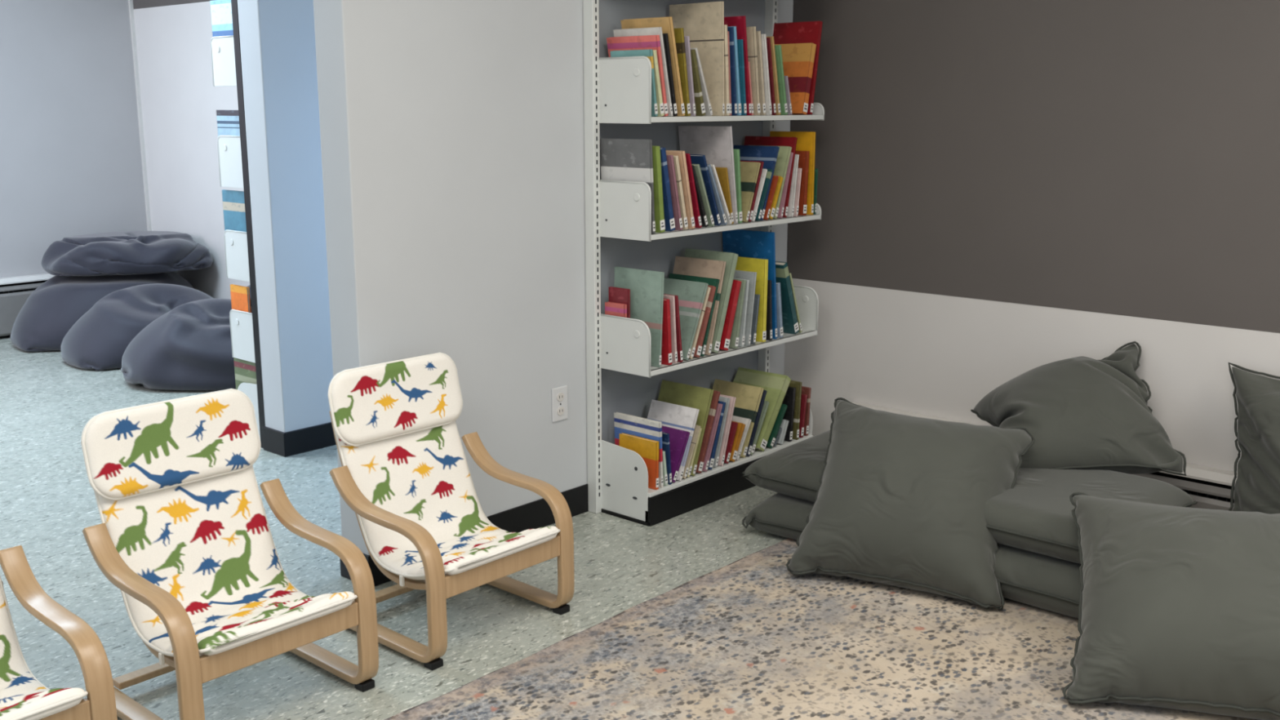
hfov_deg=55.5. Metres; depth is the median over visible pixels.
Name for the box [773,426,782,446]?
book
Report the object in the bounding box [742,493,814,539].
pillow
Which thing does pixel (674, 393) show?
book
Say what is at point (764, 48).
book
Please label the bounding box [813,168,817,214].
book
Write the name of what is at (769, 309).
book
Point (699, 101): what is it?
book
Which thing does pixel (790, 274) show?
book
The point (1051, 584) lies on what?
pillow
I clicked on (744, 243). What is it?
book
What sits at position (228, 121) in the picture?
book
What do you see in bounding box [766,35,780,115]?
book
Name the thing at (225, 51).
bookcase
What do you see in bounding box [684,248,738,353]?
book
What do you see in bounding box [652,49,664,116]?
book
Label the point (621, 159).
book
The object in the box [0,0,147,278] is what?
wall
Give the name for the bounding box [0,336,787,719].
floor
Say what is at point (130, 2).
trim
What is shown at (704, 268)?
book
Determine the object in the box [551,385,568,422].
wall outlet
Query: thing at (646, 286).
book
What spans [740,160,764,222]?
book
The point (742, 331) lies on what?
book
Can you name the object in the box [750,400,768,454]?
book
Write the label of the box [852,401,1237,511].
baseboard heater
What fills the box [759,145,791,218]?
book
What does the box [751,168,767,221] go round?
book
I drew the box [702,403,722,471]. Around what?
book
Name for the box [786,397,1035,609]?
pillow
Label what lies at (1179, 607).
pillow
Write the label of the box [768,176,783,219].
book
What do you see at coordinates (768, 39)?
book
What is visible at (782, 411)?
book
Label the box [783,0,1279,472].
wall
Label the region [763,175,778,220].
book
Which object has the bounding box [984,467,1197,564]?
pillow
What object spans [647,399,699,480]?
book
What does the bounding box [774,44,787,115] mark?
book
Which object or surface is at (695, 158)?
book
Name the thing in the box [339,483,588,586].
baseboard
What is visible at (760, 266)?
book
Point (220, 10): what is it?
book
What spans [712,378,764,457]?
book
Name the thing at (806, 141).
book
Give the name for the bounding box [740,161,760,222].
book
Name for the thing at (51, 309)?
beanbag
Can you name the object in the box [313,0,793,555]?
wall
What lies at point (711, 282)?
book
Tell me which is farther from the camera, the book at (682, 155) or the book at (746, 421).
the book at (746, 421)
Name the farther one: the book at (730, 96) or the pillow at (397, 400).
the book at (730, 96)
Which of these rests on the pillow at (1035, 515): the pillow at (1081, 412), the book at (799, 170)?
the pillow at (1081, 412)
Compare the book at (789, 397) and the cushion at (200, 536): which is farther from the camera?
the book at (789, 397)
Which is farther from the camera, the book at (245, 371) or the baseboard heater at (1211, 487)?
the book at (245, 371)
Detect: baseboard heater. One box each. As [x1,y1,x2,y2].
[0,273,55,337]
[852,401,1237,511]
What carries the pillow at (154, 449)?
on the armchair at (184, 535)
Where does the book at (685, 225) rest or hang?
on the bookcase at (621, 378)
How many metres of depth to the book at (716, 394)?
4.32 m
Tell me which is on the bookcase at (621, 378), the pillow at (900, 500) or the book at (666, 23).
the book at (666, 23)
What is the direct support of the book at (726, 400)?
on the bookcase at (621, 378)
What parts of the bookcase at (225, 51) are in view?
panel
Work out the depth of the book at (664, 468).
4.16 m
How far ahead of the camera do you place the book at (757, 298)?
4.44 m
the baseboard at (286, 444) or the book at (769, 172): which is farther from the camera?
the baseboard at (286, 444)
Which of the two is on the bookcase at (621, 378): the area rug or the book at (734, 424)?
the book at (734, 424)
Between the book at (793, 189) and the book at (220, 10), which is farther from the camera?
the book at (220, 10)
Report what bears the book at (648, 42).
on the bookcase at (621, 378)
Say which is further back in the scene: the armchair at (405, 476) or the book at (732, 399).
the book at (732, 399)
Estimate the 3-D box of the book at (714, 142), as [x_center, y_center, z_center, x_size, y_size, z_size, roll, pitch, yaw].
[0.240,-0.655,4.291,0.231,0.336,0.057,10,16,41]
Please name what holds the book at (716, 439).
on the bookcase at (621, 378)
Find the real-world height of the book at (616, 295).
0.255 m
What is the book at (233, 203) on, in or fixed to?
on the bookcase at (225, 51)
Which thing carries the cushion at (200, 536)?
on the armchair at (184, 535)
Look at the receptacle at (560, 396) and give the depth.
4.07 m
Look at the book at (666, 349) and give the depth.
4.07 m
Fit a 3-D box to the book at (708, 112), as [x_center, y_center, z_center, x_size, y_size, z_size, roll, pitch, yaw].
[0.146,-0.932,4.089,0.181,0.219,0.098,10,16,41]
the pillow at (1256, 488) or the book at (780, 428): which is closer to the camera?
the pillow at (1256, 488)
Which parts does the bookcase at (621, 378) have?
panel, panel, kick plate, shelf, shelf, shelf, shelf, panel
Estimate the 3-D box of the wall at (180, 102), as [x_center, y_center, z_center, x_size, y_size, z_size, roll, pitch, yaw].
[-1.927,-1.401,6.830,3.415,2.720,0.120,10,16,41]
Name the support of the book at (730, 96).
on the bookcase at (621, 378)
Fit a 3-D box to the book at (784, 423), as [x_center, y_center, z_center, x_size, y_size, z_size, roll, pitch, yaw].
[0.482,0.264,4.741,0.200,0.094,0.054,10,16,41]
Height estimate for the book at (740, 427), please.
0.138 m
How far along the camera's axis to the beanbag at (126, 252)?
7.20 m
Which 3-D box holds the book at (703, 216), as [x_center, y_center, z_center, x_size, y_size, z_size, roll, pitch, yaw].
[0.129,-0.565,4.164,0.201,0.212,0.093,10,16,41]
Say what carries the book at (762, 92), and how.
on the bookcase at (621, 378)
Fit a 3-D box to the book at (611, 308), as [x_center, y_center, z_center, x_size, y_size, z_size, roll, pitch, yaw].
[-0.081,-0.090,4.110,0.091,0.205,0.014,10,16,41]
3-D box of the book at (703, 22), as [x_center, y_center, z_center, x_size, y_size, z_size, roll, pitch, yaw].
[0.194,-1.026,4.158,0.231,0.373,0.010,10,17,41]
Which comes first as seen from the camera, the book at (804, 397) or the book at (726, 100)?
the book at (726, 100)
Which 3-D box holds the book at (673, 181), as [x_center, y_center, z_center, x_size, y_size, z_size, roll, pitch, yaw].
[0.047,-0.562,4.065,0.201,0.249,0.066,10,16,41]
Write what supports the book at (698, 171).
on the bookcase at (621, 378)
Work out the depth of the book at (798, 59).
4.49 m
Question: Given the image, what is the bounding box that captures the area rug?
[384,537,1258,719]
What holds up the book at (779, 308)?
on the bookcase at (621, 378)
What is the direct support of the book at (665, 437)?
on the bookcase at (621, 378)
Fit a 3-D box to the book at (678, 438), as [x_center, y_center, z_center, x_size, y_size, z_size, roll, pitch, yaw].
[0.081,0.325,4.272,0.171,0.169,0.094,10,16,41]
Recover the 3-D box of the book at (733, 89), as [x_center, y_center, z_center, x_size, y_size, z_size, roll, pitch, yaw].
[0.246,-0.994,4.203,0.201,0.293,0.042,10,16,41]
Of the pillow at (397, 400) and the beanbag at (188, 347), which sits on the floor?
the beanbag at (188, 347)
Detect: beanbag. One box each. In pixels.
[10,271,193,351]
[40,231,213,276]
[60,283,213,370]
[120,298,235,391]
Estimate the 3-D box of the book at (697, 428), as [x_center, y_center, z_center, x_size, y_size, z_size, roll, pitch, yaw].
[0.098,0.307,4.332,0.231,0.179,0.093,10,16,41]
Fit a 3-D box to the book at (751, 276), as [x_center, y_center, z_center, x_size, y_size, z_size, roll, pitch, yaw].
[0.333,-0.198,4.470,0.201,0.266,0.045,10,16,41]
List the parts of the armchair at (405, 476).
seat frame, arm frame, rail, rail, arm frame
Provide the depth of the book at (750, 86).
4.23 m
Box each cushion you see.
[0,584,84,719]
[97,466,355,657]
[338,421,558,580]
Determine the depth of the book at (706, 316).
4.21 m
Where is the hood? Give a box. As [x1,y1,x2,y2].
[0,273,55,284]
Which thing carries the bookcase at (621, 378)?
on the floor
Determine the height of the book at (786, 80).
0.138 m
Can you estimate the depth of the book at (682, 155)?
4.04 m
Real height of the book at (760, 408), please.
0.238 m
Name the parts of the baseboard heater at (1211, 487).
plate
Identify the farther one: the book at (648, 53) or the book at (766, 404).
the book at (766, 404)
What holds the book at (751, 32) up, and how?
on the bookcase at (621, 378)
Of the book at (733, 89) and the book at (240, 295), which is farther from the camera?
the book at (240, 295)
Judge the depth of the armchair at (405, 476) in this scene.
3.34 m
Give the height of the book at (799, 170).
0.178 m
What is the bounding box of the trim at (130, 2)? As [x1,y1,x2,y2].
[128,0,151,231]
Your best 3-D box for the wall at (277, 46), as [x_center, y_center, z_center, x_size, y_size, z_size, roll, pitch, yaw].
[-0.986,-1.067,5.245,0.145,2.720,1.510,10,16,41]
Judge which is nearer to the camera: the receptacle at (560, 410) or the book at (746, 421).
the receptacle at (560, 410)
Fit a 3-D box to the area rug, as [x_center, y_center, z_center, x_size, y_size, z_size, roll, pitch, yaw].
[1.154,0.949,2.263,3.356,0.008,3.450,10,16,41]
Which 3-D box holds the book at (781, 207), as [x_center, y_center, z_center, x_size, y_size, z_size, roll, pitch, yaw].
[0.466,-0.654,4.527,0.201,0.238,0.072,10,16,41]
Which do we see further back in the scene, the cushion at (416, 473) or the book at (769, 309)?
the book at (769, 309)
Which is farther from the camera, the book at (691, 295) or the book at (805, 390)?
the book at (805, 390)
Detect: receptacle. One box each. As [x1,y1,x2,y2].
[556,392,564,401]
[556,406,564,415]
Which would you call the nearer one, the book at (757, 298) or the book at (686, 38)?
the book at (686, 38)
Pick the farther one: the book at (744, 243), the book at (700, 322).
the book at (744, 243)
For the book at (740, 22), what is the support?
on the bookcase at (621, 378)
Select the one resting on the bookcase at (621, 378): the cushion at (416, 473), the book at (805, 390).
the book at (805, 390)
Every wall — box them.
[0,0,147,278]
[133,0,249,298]
[237,0,333,432]
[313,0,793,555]
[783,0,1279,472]
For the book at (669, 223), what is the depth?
3.98 m
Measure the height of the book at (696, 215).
0.251 m
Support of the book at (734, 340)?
on the bookcase at (621, 378)
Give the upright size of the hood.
0.030 m
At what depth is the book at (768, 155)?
4.42 m
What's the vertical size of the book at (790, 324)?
0.282 m
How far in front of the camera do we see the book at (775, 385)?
4.64 m
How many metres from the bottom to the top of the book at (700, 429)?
0.168 m
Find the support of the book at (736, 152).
on the bookcase at (621, 378)
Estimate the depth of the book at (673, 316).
4.09 m
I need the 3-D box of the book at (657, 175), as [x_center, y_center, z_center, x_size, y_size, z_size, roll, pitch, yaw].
[-0.001,-0.563,3.996,0.181,0.279,0.051,10,16,41]
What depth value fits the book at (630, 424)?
4.16 m
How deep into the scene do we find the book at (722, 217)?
4.17 m
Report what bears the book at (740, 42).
on the bookcase at (621, 378)
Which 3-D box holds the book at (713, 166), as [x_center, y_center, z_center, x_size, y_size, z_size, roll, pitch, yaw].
[0.210,-0.582,4.250,0.201,0.210,0.113,10,16,41]
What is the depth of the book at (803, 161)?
4.56 m
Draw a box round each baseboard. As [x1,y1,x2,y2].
[262,422,336,457]
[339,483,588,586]
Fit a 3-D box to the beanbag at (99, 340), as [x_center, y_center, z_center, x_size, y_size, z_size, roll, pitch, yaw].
[-2.728,-0.230,6.906,0.677,0.387,1.047,10,16,41]
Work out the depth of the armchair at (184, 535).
2.90 m
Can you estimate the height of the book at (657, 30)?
0.277 m
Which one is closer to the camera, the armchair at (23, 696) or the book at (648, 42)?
the armchair at (23, 696)
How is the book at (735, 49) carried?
on the bookcase at (621, 378)
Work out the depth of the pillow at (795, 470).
3.98 m
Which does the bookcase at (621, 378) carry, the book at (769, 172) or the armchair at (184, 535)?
the book at (769, 172)
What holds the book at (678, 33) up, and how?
on the bookcase at (621, 378)
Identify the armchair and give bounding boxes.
[0,545,117,719]
[80,388,378,719]
[327,352,574,670]
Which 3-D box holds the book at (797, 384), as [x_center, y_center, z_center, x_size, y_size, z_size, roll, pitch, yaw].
[0.553,0.186,4.787,0.181,0.228,0.028,10,16,41]
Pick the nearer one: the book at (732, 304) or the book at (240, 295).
the book at (732, 304)
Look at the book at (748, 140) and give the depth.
4.50 m
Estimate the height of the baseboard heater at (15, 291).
0.360 m
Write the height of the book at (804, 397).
0.169 m
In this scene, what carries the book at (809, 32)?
on the bookcase at (621, 378)
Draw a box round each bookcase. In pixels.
[210,0,265,448]
[582,0,824,526]
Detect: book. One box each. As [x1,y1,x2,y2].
[209,0,233,36]
[216,110,239,136]
[222,189,246,231]
[230,284,250,312]
[233,357,256,389]
[600,137,655,234]
[604,302,626,317]
[606,35,668,116]
[608,286,630,318]
[610,48,657,116]
[613,26,673,116]
[613,266,664,367]
[613,412,663,487]
[619,432,658,489]
[620,16,684,116]
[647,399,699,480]
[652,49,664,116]
[652,146,665,232]
[657,379,714,475]
[660,147,675,231]
[661,298,672,364]
[662,33,677,116]
[662,425,689,482]
[662,431,671,484]
[662,450,667,485]
[663,277,708,360]
[663,293,683,362]
[663,294,677,363]
[666,150,694,229]
[666,155,683,230]
[668,273,719,356]
[669,1,724,115]
[672,256,726,355]
[673,27,690,115]
[673,155,688,230]
[678,125,737,223]
[682,424,700,479]
[684,35,695,115]
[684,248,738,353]
[685,153,702,227]
[686,427,702,477]
[688,286,711,359]
[689,154,720,226]
[690,48,712,115]
[690,49,705,115]
[691,164,708,226]
[691,164,714,226]
[693,284,715,357]
[695,390,720,473]
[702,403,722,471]
[706,164,727,225]
[707,400,725,469]
[710,164,732,224]
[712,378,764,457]
[712,395,729,467]
[715,167,733,224]
[717,394,736,466]
[719,280,741,350]
[722,229,777,338]
[724,15,751,115]
[724,24,729,115]
[724,421,737,463]
[727,26,737,115]
[727,26,741,115]
[727,31,731,115]
[728,278,746,348]
[728,421,745,462]
[731,415,751,460]
[733,145,779,220]
[733,149,742,223]
[733,270,756,346]
[733,367,791,451]
[734,278,749,346]
[735,256,768,342]
[737,39,746,115]
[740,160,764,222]
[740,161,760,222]
[743,136,797,217]
[746,26,760,115]
[746,390,766,456]
[748,61,753,115]
[750,293,759,344]
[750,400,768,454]
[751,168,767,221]
[755,31,765,115]
[755,168,772,221]
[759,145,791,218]
[760,34,772,115]
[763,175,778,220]
[765,280,772,340]
[765,404,787,448]
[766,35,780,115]
[766,37,776,115]
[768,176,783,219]
[769,131,815,214]
[773,21,822,115]
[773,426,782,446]
[774,43,816,115]
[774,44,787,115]
[775,261,799,334]
[776,282,783,337]
[777,152,793,217]
[777,419,788,444]
[782,386,795,441]
[784,75,791,115]
[786,154,799,217]
[788,380,802,439]
[789,272,802,333]
[793,168,802,216]
[795,151,809,215]
[799,394,807,437]
[801,386,811,435]
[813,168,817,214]
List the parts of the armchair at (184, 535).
arm frame, rail, seat frame, rail, arm frame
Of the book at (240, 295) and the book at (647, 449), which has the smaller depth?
the book at (647, 449)
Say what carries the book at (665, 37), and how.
on the bookcase at (621, 378)
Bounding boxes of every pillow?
[84,390,259,497]
[330,354,462,444]
[742,430,830,502]
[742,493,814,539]
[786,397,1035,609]
[970,341,1186,475]
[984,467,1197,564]
[994,543,1080,617]
[1062,492,1279,719]
[1228,362,1279,514]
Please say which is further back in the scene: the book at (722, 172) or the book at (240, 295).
the book at (240, 295)
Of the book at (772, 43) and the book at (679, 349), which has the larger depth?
the book at (772, 43)
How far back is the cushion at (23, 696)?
2.48 m

